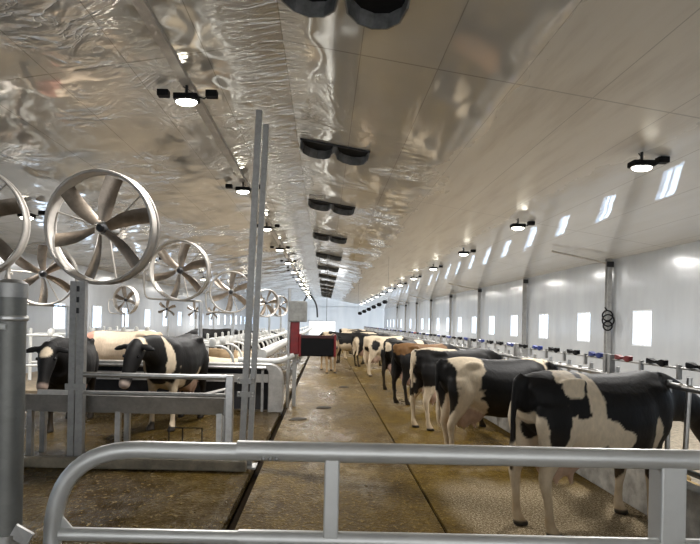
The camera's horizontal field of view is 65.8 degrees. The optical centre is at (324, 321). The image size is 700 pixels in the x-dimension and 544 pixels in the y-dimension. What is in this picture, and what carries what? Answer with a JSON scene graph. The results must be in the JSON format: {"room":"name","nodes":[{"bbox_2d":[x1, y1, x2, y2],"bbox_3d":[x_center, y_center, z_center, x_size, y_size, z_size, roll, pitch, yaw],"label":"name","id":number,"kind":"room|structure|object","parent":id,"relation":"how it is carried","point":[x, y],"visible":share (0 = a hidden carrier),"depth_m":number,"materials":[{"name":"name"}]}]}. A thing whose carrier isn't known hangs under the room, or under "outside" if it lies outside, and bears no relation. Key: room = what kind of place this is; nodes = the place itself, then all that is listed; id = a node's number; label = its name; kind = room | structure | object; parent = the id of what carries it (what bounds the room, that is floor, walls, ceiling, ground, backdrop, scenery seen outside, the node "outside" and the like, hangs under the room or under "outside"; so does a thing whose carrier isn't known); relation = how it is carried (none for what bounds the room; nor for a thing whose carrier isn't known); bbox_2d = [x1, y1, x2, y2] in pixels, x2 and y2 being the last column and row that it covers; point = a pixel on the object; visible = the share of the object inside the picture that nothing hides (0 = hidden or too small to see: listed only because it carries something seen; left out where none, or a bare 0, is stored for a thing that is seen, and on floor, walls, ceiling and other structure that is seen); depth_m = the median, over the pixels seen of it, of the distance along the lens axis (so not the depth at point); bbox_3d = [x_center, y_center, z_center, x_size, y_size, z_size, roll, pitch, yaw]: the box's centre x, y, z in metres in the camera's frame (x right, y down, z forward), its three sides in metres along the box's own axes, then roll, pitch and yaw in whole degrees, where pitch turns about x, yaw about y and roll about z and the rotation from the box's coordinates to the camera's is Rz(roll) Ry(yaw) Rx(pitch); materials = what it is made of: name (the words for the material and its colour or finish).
{"room":"farm building","nodes":[
{"label":"farm building","id":0,"kind":"room"},
{"bbox_2d":[0,250,253,372],"bbox_3d":[-9.799,-0.140,35.500,0.200,4.268,85.000,1,0,0],"label":"wall","id":1,"kind":"structure","parent":0,"point":[40,317],"depth_m":24.88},
{"bbox_2d":[53,303,65,328],"bbox_3d":[-9.787,-0.220,19.740,0.160,0.970,0.910,1,0,0],"label":"window","id":2,"kind":"structure","parent":1,"relation":"in","point":[59,312],"depth_m":19.98,"materials":[{"name":"white"}]},
{"bbox_2d":[93,305,101,327],"bbox_3d":[-9.787,-0.220,23.010,0.160,0.970,0.910,1,0,0],"label":"window","id":3,"kind":"structure","parent":1,"relation":"in","point":[97,310],"depth_m":23.29,"materials":[{"name":"white"}]},
{"bbox_2d":[122,307,128,326],"bbox_3d":[-9.787,-0.220,26.280,0.160,0.970,0.910,1,0,0],"label":"window","id":4,"kind":"structure","parent":1,"relation":"in","point":[124,309],"depth_m":26.69,"materials":[{"name":"white"}]},
{"bbox_2d":[145,309,149,326],"bbox_3d":[-9.787,-0.220,29.550,0.160,0.970,0.910,1,0,0],"label":"window","id":5,"kind":"structure","parent":1,"relation":"in","point":[147,311],"depth_m":29.89,"materials":[{"name":"white"}]},
{"bbox_2d":[163,310,166,325],"bbox_3d":[-9.787,-0.220,32.820,0.160,0.970,0.910,1,0,0],"label":"window","id":6,"kind":"structure","parent":1,"relation":"in","point":[164,312],"depth_m":32.93,"materials":[{"name":"white"}]},
{"bbox_2d":[178,311,181,325],"bbox_3d":[-9.787,-0.220,36.090,0.160,0.970,0.910,1,0,0],"label":"window","id":7,"kind":"structure","parent":1,"relation":"in","point":[179,312],"depth_m":36.48,"materials":[{"name":"white"}]},
{"bbox_2d":[23,335,308,543],"bbox_3d":[-5.342,1.939,35.500,8.800,0.300,85.000,1,0,0],"label":"floor","id":8,"kind":"structure","parent":0,"point":[105,498],"depth_m":6.17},
{"bbox_2d":[0,174,30,272],"bbox_3d":[-5.170,-0.231,7.609,1.793,4.045,0.604,1,0,-3],"label":"fan","id":9,"kind":"object","parent":8,"relation":"on","point":[9,206],"visible":1,"depth_m":7.72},
{"bbox_2d":[0,279,34,543],"bbox_3d":[-1.269,0.859,1.950,0.464,2.030,0.112,1,0,0],"label":"gate post","id":10,"kind":"object","parent":8,"relation":"on","point":[14,293],"visible":1,"depth_m":1.91,"materials":[{"name":"metal"}]},
{"bbox_2d":[4,242,77,337],"bbox_3d":[-6.246,0.007,11.834,1.493,3.524,0.529,1,0,-19],"label":"fan","id":11,"kind":"object","parent":8,"relation":"on","point":[44,273],"visible":0.6,"depth_m":11.81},
{"bbox_2d":[26,336,98,432],"bbox_3d":[-4.356,1.018,9.100,0.791,1.582,2.758,1,0,-15],"label":"cow","id":12,"kind":"object","parent":8,"relation":"on","point":[52,359],"visible":0.62,"depth_m":8.53},
{"bbox_2d":[65,281,87,456],"bbox_3d":[-3.207,0.653,7.000,0.300,2.360,0.240,1,0,0],"label":"post","id":13,"kind":"object","parent":8,"relation":"on","point":[76,384],"visible":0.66,"depth_m":6.98,"materials":[{"name":"metal"}]},
{"bbox_2d":[44,169,159,284],"bbox_3d":[-3.007,-1.271,7.369,1.535,1.544,0.499,1,0,7],"label":"fan","id":14,"kind":"object","parent":13,"relation":"on","point":[66,191],"visible":0.99,"depth_m":7.28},
{"bbox_2d":[25,388,224,455],"bbox_3d":[-2.688,1.354,7.420,2.776,0.980,0.480,1,0,0],"label":"trough","id":15,"kind":"object","parent":8,"relation":"on","point":[44,401],"visible":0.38,"depth_m":7.22,"materials":[{"name":"silver metal"}]},
{"bbox_2d":[25,388,224,414],"bbox_3d":[-2.681,1.054,7.420,2.776,0.340,0.480,1,0,0],"label":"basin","id":16,"kind":"object","parent":15,"relation":"in","point":[44,400],"depth_m":7.22,"materials":[{"name":"silver metal"}]},
{"bbox_2d":[24,456,246,471],"bbox_3d":[-2.538,1.782,6.800,3.100,0.130,0.100,1,0,0],"label":"curb","id":17,"kind":"object","parent":8,"relation":"on","point":[29,461],"visible":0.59,"depth_m":6.75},
{"bbox_2d":[25,336,284,393],"bbox_3d":[-6.687,1.710,39.000,5.300,0.120,52.000,1,0,0],"label":"bed","id":18,"kind":"object","parent":8,"relation":"on","point":[30,387],"visible":0.02,"depth_m":14.29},
{"bbox_2d":[26,329,64,366],"bbox_3d":[-7.391,0.895,13.800,1.748,1.480,0.170,1,0,0],"label":"divider","id":19,"kind":"object","parent":18,"relation":"on","point":[50,333],"visible":0.27,"depth_m":13.77,"materials":[{"name":"white metal"}]},
{"bbox_2d":[28,328,64,379],"bbox_3d":[-7.391,0.895,15.050,1.748,1.480,0.170,1,0,0],"label":"divider","id":20,"kind":"object","parent":18,"relation":"on","point":[30,361],"visible":0.23,"depth_m":15.02,"materials":[{"name":"white metal"}]},
{"bbox_2d":[51,327,95,337],"bbox_3d":[-7.391,0.895,16.300,1.748,1.480,0.170,1,0,0],"label":"divider","id":21,"kind":"object","parent":18,"relation":"on","point":[91,329],"visible":0.12,"depth_m":16.27,"materials":[{"name":"white metal"}]},
{"bbox_2d":[88,327,129,331],"bbox_3d":[-7.391,0.895,18.800,1.748,1.480,0.170,1,0,0],"label":"divider","id":22,"kind":"object","parent":18,"relation":"on","point":[123,329],"visible":0.19,"depth_m":18.76,"materials":[{"name":"white metal"}]},
{"bbox_2d":[103,326,139,331],"bbox_3d":[-7.391,0.895,20.050,1.748,1.480,0.170,1,0,0],"label":"divider","id":23,"kind":"object","parent":18,"relation":"on","point":[136,327],"visible":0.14,"depth_m":20.02,"materials":[{"name":"white metal"}]},
{"bbox_2d":[108,286,138,326],"bbox_3d":[-8.170,0.065,22.080,1.308,3.108,0.497,1,0,13],"label":"fan","id":24,"kind":"object","parent":18,"relation":"on","point":[116,296],"visible":1,"depth_m":22.00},
{"bbox_2d":[87,330,162,359],"bbox_3d":[-5.340,0.939,13.419,2.652,1.479,0.746,1,0,3],"label":"cow","id":25,"kind":"object","parent":18,"relation":"on","point":[105,342],"visible":0.3,"depth_m":13.13},
{"bbox_2d":[158,301,175,335],"bbox_3d":[-7.919,0.252,27.120,0.916,2.744,0.400,1,0,0],"label":"fan","id":26,"kind":"object","parent":18,"relation":"on","point":[168,309],"visible":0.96,"depth_m":27.00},
{"bbox_2d":[187,302,198,328],"bbox_3d":[-7.241,0.265,30.120,0.903,2.746,0.400,1,0,0],"label":"fan","id":27,"kind":"object","parent":18,"relation":"on","point":[195,309],"visible":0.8,"depth_m":29.98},
{"bbox_2d":[185,328,237,350],"bbox_3d":[-4.788,0.966,21.684,2.596,1.447,0.747,1,0,1],"label":"cow","id":28,"kind":"object","parent":18,"relation":"on","point":[210,332],"visible":0.27,"depth_m":21.47},
{"bbox_2d":[206,306,219,328],"bbox_3d":[-7.485,0.286,36.120,0.937,2.695,0.400,1,0,0],"label":"fan","id":29,"kind":"object","parent":18,"relation":"on","point":[209,309],"visible":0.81,"depth_m":35.99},
{"bbox_2d":[83,372,233,442],"bbox_3d":[-2.134,1.256,6.900,1.915,1.199,0.080,1,0,0],"label":"pipe rail","id":30,"kind":"object","parent":8,"relation":"on","point":[229,386],"visible":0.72,"depth_m":6.87,"materials":[{"name":"metal"}]},
{"bbox_2d":[114,333,208,431],"bbox_3d":[-2.731,1.027,9.380,0.858,1.633,2.870,1,0,8],"label":"cow","id":31,"kind":"object","parent":8,"relation":"on","point":[185,353],"visible":0.84,"depth_m":9.05},
{"bbox_2d":[143,239,210,336],"bbox_3d":[-3.312,0.002,12.069,1.494,3.658,0.498,1,0,0],"label":"fan","id":32,"kind":"object","parent":8,"relation":"on","point":[183,270],"visible":0.97,"depth_m":11.99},
{"bbox_2d":[86,359,283,412],"bbox_3d":[-3.100,1.335,11.346,4.436,1.000,0.408,1,0,0],"label":"barrier","id":33,"kind":"object","parent":8,"relation":"on","point":[270,377],"visible":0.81,"depth_m":11.48,"materials":[{"name":"silver metal"}]},
{"bbox_2d":[168,427,202,441],"bbox_3d":[-1.863,1.632,7.200,0.464,0.458,0.024,1,0,0],"label":"hoop","id":34,"kind":"object","parent":8,"relation":"on","point":[168,427],"visible":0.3,"depth_m":7.19,"materials":[{"name":"metal"}]},
{"bbox_2d":[205,338,233,361],"bbox_3d":[-2.945,1.099,12.300,1.748,1.480,0.170,1,0,0],"label":"divider","id":35,"kind":"object","parent":8,"relation":"on","point":[212,343],"visible":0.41,"depth_m":12.27,"materials":[{"name":"white metal"}]},
{"bbox_2d":[204,337,242,356],"bbox_3d":[-2.945,1.099,13.550,1.748,1.480,0.170,1,0,0],"label":"divider","id":36,"kind":"object","parent":8,"relation":"on","point":[222,339],"visible":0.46,"depth_m":13.52,"materials":[{"name":"white metal"}]},
{"bbox_2d":[209,356,237,361],"bbox_3d":[-2.747,1.350,14.174,2.602,0.939,1.018,1,0,-1],"label":"cow","id":37,"kind":"object","parent":8,"relation":"on","point":[211,359],"visible":0.03,"depth_m":14.04},
{"bbox_2d":[204,335,243,345],"bbox_3d":[-2.945,1.099,14.800,1.748,1.480,0.170,1,0,0],"label":"divider","id":38,"kind":"object","parent":8,"relation":"on","point":[231,338],"visible":0.25,"depth_m":14.77,"materials":[{"name":"white metal"}]},
{"bbox_2d":[205,271,246,357],"bbox_3d":[-2.991,0.130,16.674,1.430,3.415,0.465,1,0,-10],"label":"fan","id":39,"kind":"object","parent":8,"relation":"on","point":[230,292],"visible":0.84,"depth_m":16.59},
{"bbox_2d":[204,334,251,345],"bbox_3d":[-2.945,1.099,16.050,1.748,1.480,0.170,1,0,0],"label":"divider","id":40,"kind":"object","parent":8,"relation":"on","point":[238,337],"visible":0.2,"depth_m":16.02,"materials":[{"name":"white metal"}]},
{"bbox_2d":[206,333,260,353],"bbox_3d":[-2.945,1.099,17.300,1.748,1.480,0.170,1,0,0],"label":"divider","id":41,"kind":"object","parent":8,"relation":"on","point":[207,334],"visible":0.24,"depth_m":17.27,"materials":[{"name":"white metal"}]},
{"bbox_2d":[209,348,268,357],"bbox_3d":[-3.138,1.342,17.988,2.565,0.937,1.018,1,0,10],"label":"cow","id":42,"kind":"object","parent":8,"relation":"on","point":[213,352],"visible":0.14,"depth_m":17.77},
{"bbox_2d":[214,333,264,347],"bbox_3d":[-2.945,1.099,18.550,1.748,1.480,0.170,1,0,0],"label":"divider","id":43,"kind":"object","parent":8,"relation":"on","point":[215,334],"visible":0.26,"depth_m":18.52,"materials":[{"name":"white metal"}]},
{"bbox_2d":[227,331,271,348],"bbox_3d":[-2.945,1.099,21.050,1.748,1.480,0.170,1,0,0],"label":"divider","id":44,"kind":"object","parent":8,"relation":"on","point":[228,332],"visible":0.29,"depth_m":21.02,"materials":[{"name":"white metal"}]},
{"bbox_2d":[237,109,268,469],"bbox_3d":[-0.958,-0.430,7.000,0.367,4.620,0.240,1,0,0],"label":"post","id":45,"kind":"object","parent":8,"relation":"on","point":[245,380],"visible":0.95,"depth_m":6.96,"materials":[{"name":"metal"}]},
{"bbox_2d":[236,330,285,349],"bbox_3d":[-2.907,1.115,25.415,2.596,1.447,0.747,1,0,-2],"label":"cow","id":46,"kind":"object","parent":8,"relation":"on","point":[280,337],"visible":0.14,"depth_m":25.23},
{"bbox_2d":[252,289,278,357],"bbox_3d":[-2.769,0.201,23.748,1.223,3.283,0.889,1,0,-35],"label":"fan","id":47,"kind":"object","parent":8,"relation":"on","point":[276,301],"visible":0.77,"depth_m":23.61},
{"bbox_2d":[267,296,287,355],"bbox_3d":[-2.567,0.213,29.132,1.112,3.267,0.625,1,0,-44],"label":"fan","id":48,"kind":"object","parent":8,"relation":"on","point":[285,298],"visible":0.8,"depth_m":29.10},
{"bbox_2d":[251,326,312,365],"bbox_3d":[-1.586,1.142,36.200,0.477,1.450,47.600,1,0,0],"label":"divider","id":49,"kind":"object","parent":8,"relation":"on","point":[265,352],"visible":0.45,"depth_m":15.84,"materials":[{"name":"metal"}]},
{"bbox_2d":[226,356,309,529],"bbox_3d":[-0.884,2.082,35.500,0.120,0.200,85.000,1,0,0],"label":"gutter","id":50,"kind":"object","parent":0,"point":[232,525],"depth_m":6.63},
{"bbox_2d":[259,297,383,334],"bbox_3d":[-0.585,-0.737,78.110,18.200,5.850,0.040,1,0,0],"label":"wall","id":51,"kind":"structure","parent":0,"point":[345,314],"depth_m":78.09,"materials":[{"name":"white"}]},
{"bbox_2d":[308,320,335,334],"bbox_3d":[-0.418,0.841,78.088,4.000,2.100,0.155,1,0,0],"label":"door","id":52,"kind":"structure","parent":51,"relation":"in","point":[318,326],"depth_m":78.13,"materials":[{"name":"white"}]},
{"bbox_2d":[235,351,444,532],"bbox_3d":[0.135,2.053,35.500,1.915,0.300,85.000,1,0,0],"label":"floor","id":53,"kind":"structure","parent":0,"point":[373,497],"depth_m":6.51,"materials":[{"name":"concrete"}]},
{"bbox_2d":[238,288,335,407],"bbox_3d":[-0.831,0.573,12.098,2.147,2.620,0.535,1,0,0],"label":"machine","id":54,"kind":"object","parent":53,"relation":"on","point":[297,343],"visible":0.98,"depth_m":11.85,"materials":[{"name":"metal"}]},
{"bbox_2d":[290,417,306,420],"bbox_3d":[-0.517,1.882,10.469,0.331,0.052,0.259,1,0,0],"label":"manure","id":55,"kind":"object","parent":53,"relation":"on","point":[294,418],"visible":0.98,"depth_m":10.40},
{"bbox_2d":[320,333,342,373],"bbox_3d":[0.210,1.160,20.231,0.755,1.488,2.617,1,0,-8],"label":"cow","id":56,"kind":"object","parent":53,"relation":"on","point":[337,339],"visible":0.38,"depth_m":20.11},
{"bbox_2d":[320,331,367,363],"bbox_3d":[0.767,1.173,25.096,2.599,1.485,0.728,1,0,15],"label":"cow","id":57,"kind":"object","parent":53,"relation":"on","point":[345,343],"visible":0.34,"depth_m":24.80},
{"bbox_2d":[0,0,699,308],"bbox_3d":[-0.540,-2.845,35.500,18.600,1.654,85.000,1,0,0],"label":"ceiling","id":58,"kind":"structure","parent":0,"point":[474,118],"depth_m":8.64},
{"bbox_2d":[17,210,44,219],"bbox_3d":[-6.724,-2.482,12.405,0.590,0.283,0.210,1,0,0],"label":"lamp","id":59,"kind":"object","parent":58,"relation":"attached to","point":[40,212],"visible":0.66,"depth_m":12.39,"materials":[{"name":"black plastic"}]},
{"bbox_2d":[157,85,217,105],"bbox_3d":[-1.934,-3.171,7.555,0.840,0.283,0.210,1,0,0],"label":"lamp","id":60,"kind":"object","parent":58,"relation":"attached to","point":[185,98],"visible":1,"depth_m":7.54,"materials":[{"name":"black plastic"}]},
{"bbox_2d":[131,0,311,298],"bbox_3d":[-1.931,-3.330,35.500,0.130,0.050,85.000,1,0,0],"label":"trim","id":61,"kind":"structure","parent":58,"relation":"attached to","point":[144,10],"depth_m":7.33,"materials":[{"name":"metal"}]},
{"bbox_2d":[225,182,259,193],"bbox_3d":[-1.934,-3.171,12.755,0.840,0.283,0.210,1,0,0],"label":"lamp","id":62,"kind":"object","parent":58,"relation":"attached to","point":[241,190],"visible":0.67,"depth_m":12.70,"materials":[{"name":"black plastic"}]},
{"bbox_2d":[257,222,279,230],"bbox_3d":[-1.934,-3.171,17.955,0.840,0.283,0.210,1,0,0],"label":"lamp","id":63,"kind":"object","parent":58,"relation":"attached to","point":[266,228],"visible":0.73,"depth_m":17.92,"materials":[{"name":"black plastic"}]},
{"bbox_2d":[270,245,289,250],"bbox_3d":[-1.934,-3.171,23.155,0.840,0.283,0.210,1,0,0],"label":"lamp","id":64,"kind":"object","parent":58,"relation":"attached to","point":[287,247],"visible":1,"depth_m":23.14,"materials":[{"name":"black plastic"}]},
{"bbox_2d":[318,274,336,279],"bbox_3d":[0.189,-3.322,40.239,1.372,0.406,0.522,1,0,0],"label":"ceiling vent","id":65,"kind":"object","parent":58,"relation":"in","point":[320,276],"visible":0.87,"depth_m":40.38,"materials":[{"name":"metal"}]},
{"bbox_2d":[317,265,338,271],"bbox_3d":[0.189,-3.322,33.839,1.372,0.406,0.522,1,0,0],"label":"ceiling vent","id":66,"kind":"object","parent":58,"relation":"in","point":[318,266],"visible":0.91,"depth_m":33.96,"materials":[{"name":"metal"}]},
{"bbox_2d":[315,252,341,260],"bbox_3d":[0.189,-3.322,27.639,1.372,0.406,0.522,1,0,0],"label":"ceiling vent","id":67,"kind":"object","parent":58,"relation":"in","point":[319,255],"visible":1,"depth_m":27.74,"materials":[{"name":"metal"}]},
{"bbox_2d":[312,232,346,243],"bbox_3d":[0.189,-3.322,21.539,1.372,0.406,0.522,1,0,0],"label":"ceiling vent","id":68,"kind":"object","parent":58,"relation":"in","point":[339,240],"visible":1,"depth_m":21.63,"materials":[{"name":"metal"}]},
{"bbox_2d":[308,199,354,215],"bbox_3d":[0.189,-3.322,15.739,1.372,0.406,0.522,1,0,0],"label":"ceiling vent","id":69,"kind":"object","parent":58,"relation":"in","point":[318,205],"visible":1,"depth_m":15.81,"materials":[{"name":"metal"}]},
{"bbox_2d":[299,138,369,165],"bbox_3d":[0.189,-3.322,10.639,1.372,0.406,0.522,1,0,0],"label":"ceiling vent","id":70,"kind":"object","parent":58,"relation":"in","point":[310,148],"visible":1,"depth_m":10.69,"materials":[{"name":"metal"}]},
{"bbox_2d":[281,0,409,29],"bbox_3d":[0.189,-3.322,5.589,1.372,0.406,0.522,1,0,0],"label":"ceiling vent","id":71,"kind":"object","parent":58,"relation":"in","point":[370,14],"visible":1,"depth_m":5.75,"materials":[{"name":"metal"}]},
{"bbox_2d":[358,271,388,314],"bbox_3d":[2.337,-1.730,27.000,0.237,2.703,6.084,1,0,-9],"label":"lamps","id":72,"kind":"object","parent":58,"relation":"hanging from","point":[383,301],"visible":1,"depth_m":26.46,"materials":[{"name":"metal"}]},
{"bbox_2d":[429,264,442,269],"bbox_3d":[4.876,-2.404,23.705,0.590,0.283,0.210,1,0,0],"label":"lamp","id":73,"kind":"object","parent":58,"relation":"attached to","point":[440,266],"visible":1,"depth_m":23.67,"materials":[{"name":"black plastic"}]},
{"bbox_2d":[458,248,475,255],"bbox_3d":[4.876,-2.404,18.505,0.590,0.283,0.210,1,0,0],"label":"lamp","id":74,"kind":"object","parent":58,"relation":"attached to","point":[461,253],"visible":1,"depth_m":18.44,"materials":[{"name":"black plastic"}]},
{"bbox_2d":[510,218,534,229],"bbox_3d":[4.876,-2.404,13.305,0.590,0.283,0.210,1,0,0],"label":"lamp","id":75,"kind":"object","parent":58,"relation":"attached to","point":[515,226],"visible":1,"depth_m":13.25,"materials":[{"name":"black plastic"}]},
{"bbox_2d":[627,152,669,171],"bbox_3d":[4.876,-2.404,8.105,0.590,0.283,0.210,1,0,0],"label":"lamp","id":76,"kind":"object","parent":58,"relation":"attached to","point":[640,165],"visible":1,"depth_m":8.05,"materials":[{"name":"black plastic"}]},
{"bbox_2d":[342,352,445,532],"bbox_3d":[1.107,2.089,35.500,0.030,0.270,85.000,1,0,0],"label":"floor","id":77,"kind":"structure","parent":0,"point":[342,352],"depth_m":6.59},
{"bbox_2d":[341,350,647,537],"bbox_3d":[2.289,2.098,35.500,2.335,0.300,85.000,1,0,0],"label":"floor","id":78,"kind":"structure","parent":0,"point":[465,499],"depth_m":6.22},
{"bbox_2d":[341,331,375,358],"bbox_3d":[2.088,1.220,28.053,2.596,1.447,0.747,1,0,-8],"label":"cow","id":79,"kind":"object","parent":78,"relation":"on","point":[344,352],"visible":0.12,"depth_m":27.89},
{"bbox_2d":[349,330,378,353],"bbox_3d":[2.532,1.229,32.557,2.588,1.446,0.783,1,0,-10],"label":"cow","id":80,"kind":"object","parent":78,"relation":"on","point":[349,330],"visible":0.07,"depth_m":32.39},
{"bbox_2d":[43,440,699,543],"bbox_3d":[0.887,1.203,2.111,3.976,1.432,0.107,1,0,0],"label":"metal railing","id":81,"kind":"object","parent":78,"relation":"on","point":[668,468],"visible":1,"depth_m":2.07,"materials":[{"name":"metal"}]},
{"bbox_2d":[352,333,390,366],"bbox_3d":[2.368,1.225,23.755,2.594,1.448,0.729,1,0,-20],"label":"cow","id":82,"kind":"object","parent":78,"relation":"on","point":[357,339],"visible":0.41,"depth_m":23.29},
{"bbox_2d":[363,336,406,375],"bbox_3d":[2.487,1.228,19.883,2.596,1.449,0.755,1,0,-30],"label":"cow","id":83,"kind":"object","parent":78,"relation":"on","point":[372,346],"visible":0.51,"depth_m":19.25},
{"bbox_2d":[380,339,427,390],"bbox_3d":[2.596,1.230,15.971,2.599,1.449,0.760,1,0,-42],"label":"cow","id":84,"kind":"object","parent":78,"relation":"on","point":[386,351],"visible":0.36,"depth_m":15.29},
{"bbox_2d":[391,343,457,404],"bbox_3d":[2.718,1.232,13.225,2.600,1.450,0.732,1,0,-27],"label":"cow","id":85,"kind":"object","parent":78,"relation":"on","point":[401,353],"visible":0.41,"depth_m":12.61},
{"bbox_2d":[410,347,504,430],"bbox_3d":[2.727,1.218,10.200,2.649,1.479,0.747,1,0,-26],"label":"cow","id":86,"kind":"object","parent":78,"relation":"on","point":[423,361],"visible":0.49,"depth_m":9.65},
{"bbox_2d":[435,357,561,444],"bbox_3d":[2.787,1.234,7.838,2.597,1.449,0.731,1,0,-12],"label":"cow","id":87,"kind":"object","parent":78,"relation":"on","point":[468,389],"visible":0.59,"depth_m":7.45},
{"bbox_2d":[484,416,699,538],"bbox_3d":[3.364,1.741,35.500,0.200,0.460,85.000,1,0,0],"label":"curb","id":88,"kind":"object","parent":78,"relation":"on","point":[634,493],"depth_m":5.68,"materials":[{"name":"concrete"}]},
{"bbox_2d":[389,329,397,335],"bbox_3d":[3.385,0.943,26.600,0.079,1.136,3.100,1,0,0],"label":"fence","id":89,"kind":"object","parent":88,"relation":"on","point":[391,333],"visible":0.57,"depth_m":26.85,"materials":[{"name":"metal"}]},
{"bbox_2d":[397,330,407,339],"bbox_3d":[3.385,0.943,23.500,0.079,1.136,3.100,1,0,0],"label":"fence","id":90,"kind":"object","parent":88,"relation":"on","point":[400,331],"visible":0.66,"depth_m":23.09,"materials":[{"name":"metal"}]},
{"bbox_2d":[408,331,420,339],"bbox_3d":[3.385,0.943,20.400,0.079,1.136,3.100,1,0,0],"label":"fence","id":91,"kind":"object","parent":88,"relation":"on","point":[410,337],"visible":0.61,"depth_m":20.61,"materials":[{"name":"metal"}]},
{"bbox_2d":[421,333,439,343],"bbox_3d":[3.385,0.943,17.300,0.079,1.136,3.100,1,0,0],"label":"fence","id":92,"kind":"object","parent":88,"relation":"on","point":[422,334],"visible":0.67,"depth_m":17.19,"materials":[{"name":"metal"}]},
{"bbox_2d":[440,335,468,348],"bbox_3d":[3.385,0.943,14.200,0.079,1.136,3.100,1,0,0],"label":"fence","id":93,"kind":"object","parent":88,"relation":"on","point":[458,346],"visible":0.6,"depth_m":13.84,"materials":[{"name":"metal"}]},
{"bbox_2d":[468,338,517,359],"bbox_3d":[3.385,0.943,11.100,0.079,1.136,3.100,1,0,0],"label":"fence","id":94,"kind":"object","parent":88,"relation":"on","point":[508,355],"visible":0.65,"depth_m":10.56,"materials":[{"name":"metal"}]},
{"bbox_2d":[515,344,606,373],"bbox_3d":[3.385,0.943,8.000,0.079,1.136,3.100,1,0,0],"label":"fence","id":95,"kind":"object","parent":88,"relation":"on","point":[518,355],"visible":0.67,"depth_m":7.48,"materials":[{"name":"metal"}]},
{"bbox_2d":[606,354,699,479],"bbox_3d":[3.385,0.943,4.900,0.079,1.136,3.100,1,0,0],"label":"fence","id":96,"kind":"object","parent":88,"relation":"on","point":[688,388],"visible":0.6,"depth_m":5.15,"materials":[{"name":"metal"}]},
{"bbox_2d":[508,370,699,535],"bbox_3d":[2.967,1.216,5.346,2.677,1.494,0.754,1,0,-20],"label":"cow","id":97,"kind":"object","parent":78,"relation":"on","point":[637,409],"visible":0.82,"depth_m":4.91},
{"bbox_2d":[384,240,699,396],"bbox_3d":[8.597,0.246,35.500,0.200,4.268,85.000,1,0,0],"label":"wall","id":98,"kind":"structure","parent":0,"point":[665,282],"depth_m":16.90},
{"bbox_2d":[458,317,460,331],"bbox_3d":[8.588,0.165,34.120,0.160,0.970,0.910,1,0,0],"label":"window","id":99,"kind":"structure","parent":98,"relation":"in","point":[459,318],"depth_m":34.53,"materials":[{"name":"white"}]},
{"bbox_2d":[472,316,475,332],"bbox_3d":[8.588,0.165,30.850,0.160,0.970,0.910,1,0,0],"label":"window","id":100,"kind":"structure","parent":98,"relation":"in","point":[473,317],"depth_m":31.18,"materials":[{"name":"white"}]},
{"bbox_2d":[489,316,493,334],"bbox_3d":[8.588,0.165,27.580,0.160,0.970,0.910,1,0,0],"label":"window","id":101,"kind":"structure","parent":98,"relation":"in","point":[491,318],"depth_m":27.97,"materials":[{"name":"white"}]},
{"bbox_2d":[510,315,517,336],"bbox_3d":[8.588,0.165,24.310,0.160,0.970,0.910,1,0,0],"label":"window","id":102,"kind":"structure","parent":98,"relation":"in","point":[513,329],"depth_m":24.61,"materials":[{"name":"white"}]},
{"bbox_2d":[539,314,547,338],"bbox_3d":[8.588,0.165,21.040,0.160,0.970,0.910,1,0,0],"label":"window","id":103,"kind":"structure","parent":98,"relation":"in","point":[543,318],"depth_m":21.31,"materials":[{"name":"white"}]},
{"bbox_2d":[577,312,589,341],"bbox_3d":[8.588,0.165,17.770,0.160,0.970,0.910,1,0,0],"label":"window","id":104,"kind":"structure","parent":98,"relation":"in","point":[583,318],"depth_m":17.98,"materials":[{"name":"white"}]},
{"bbox_2d":[632,310,651,346],"bbox_3d":[8.588,0.165,14.500,0.160,0.970,0.910,1,0,0],"label":"window","id":105,"kind":"structure","parent":98,"relation":"in","point":[641,319],"depth_m":14.61,"materials":[{"name":"white"}]},
{"bbox_2d":[662,421,699,484],"bbox_3d":[5.958,2.085,35.500,5.000,0.480,85.000,1,0,0],"label":"floor","id":106,"kind":"structure","parent":0,"point":[676,436],"depth_m":8.39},
{"bbox_2d":[415,302,417,337],"bbox_3d":[8.372,0.012,49.500,0.220,3.767,0.220,1,0,0],"label":"wall column","id":107,"kind":"structure","parent":106,"relation":"on","point":[416,302],"depth_m":49.42,"materials":[{"name":"metal"}]},
{"bbox_2d":[410,295,432,343],"bbox_3d":[7.576,-0.116,42.800,1.816,3.990,0.220,1,0,0],"label":"wall column","id":108,"kind":"structure","parent":106,"relation":"on","point":[431,300],"depth_m":42.72,"materials":[{"name":"metal"}]},
{"bbox_2d":[449,294,452,342],"bbox_3d":[8.372,0.012,36.100,0.220,3.767,0.220,1,0,0],"label":"wall column","id":109,"kind":"structure","parent":106,"relation":"on","point":[451,295],"depth_m":36.02,"materials":[{"name":"metal"}]},
{"bbox_2d":[448,283,481,347],"bbox_3d":[7.576,-0.116,29.400,1.816,3.990,0.220,1,0,0],"label":"wall column","id":110,"kind":"structure","parent":106,"relation":"on","point":[478,289],"depth_m":29.32,"materials":[{"name":"metal"}]},
{"bbox_2d":[521,277,527,356],"bbox_3d":[8.372,0.012,22.700,0.220,3.767,0.220,1,0,0],"label":"wall column","id":111,"kind":"structure","parent":106,"relation":"on","point":[525,280],"depth_m":22.62,"materials":[{"name":"metal"}]},
{"bbox_2d":[551,250,613,353],"bbox_3d":[7.576,-0.116,16.000,1.816,3.990,0.220,1,0,0],"label":"wall column","id":112,"kind":"structure","parent":106,"relation":"on","point":[609,264],"depth_m":15.92,"materials":[{"name":"metal"}]},
{"bbox_2d":[601,307,614,330],"bbox_3d":[8.264,-0.091,15.816,0.378,0.701,0.156,1,0,0],"label":"cable coil","id":113,"kind":"object","parent":112,"relation":"hanging from","point":[612,317],"visible":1,"depth_m":15.76,"materials":[{"name":"black plastic"}]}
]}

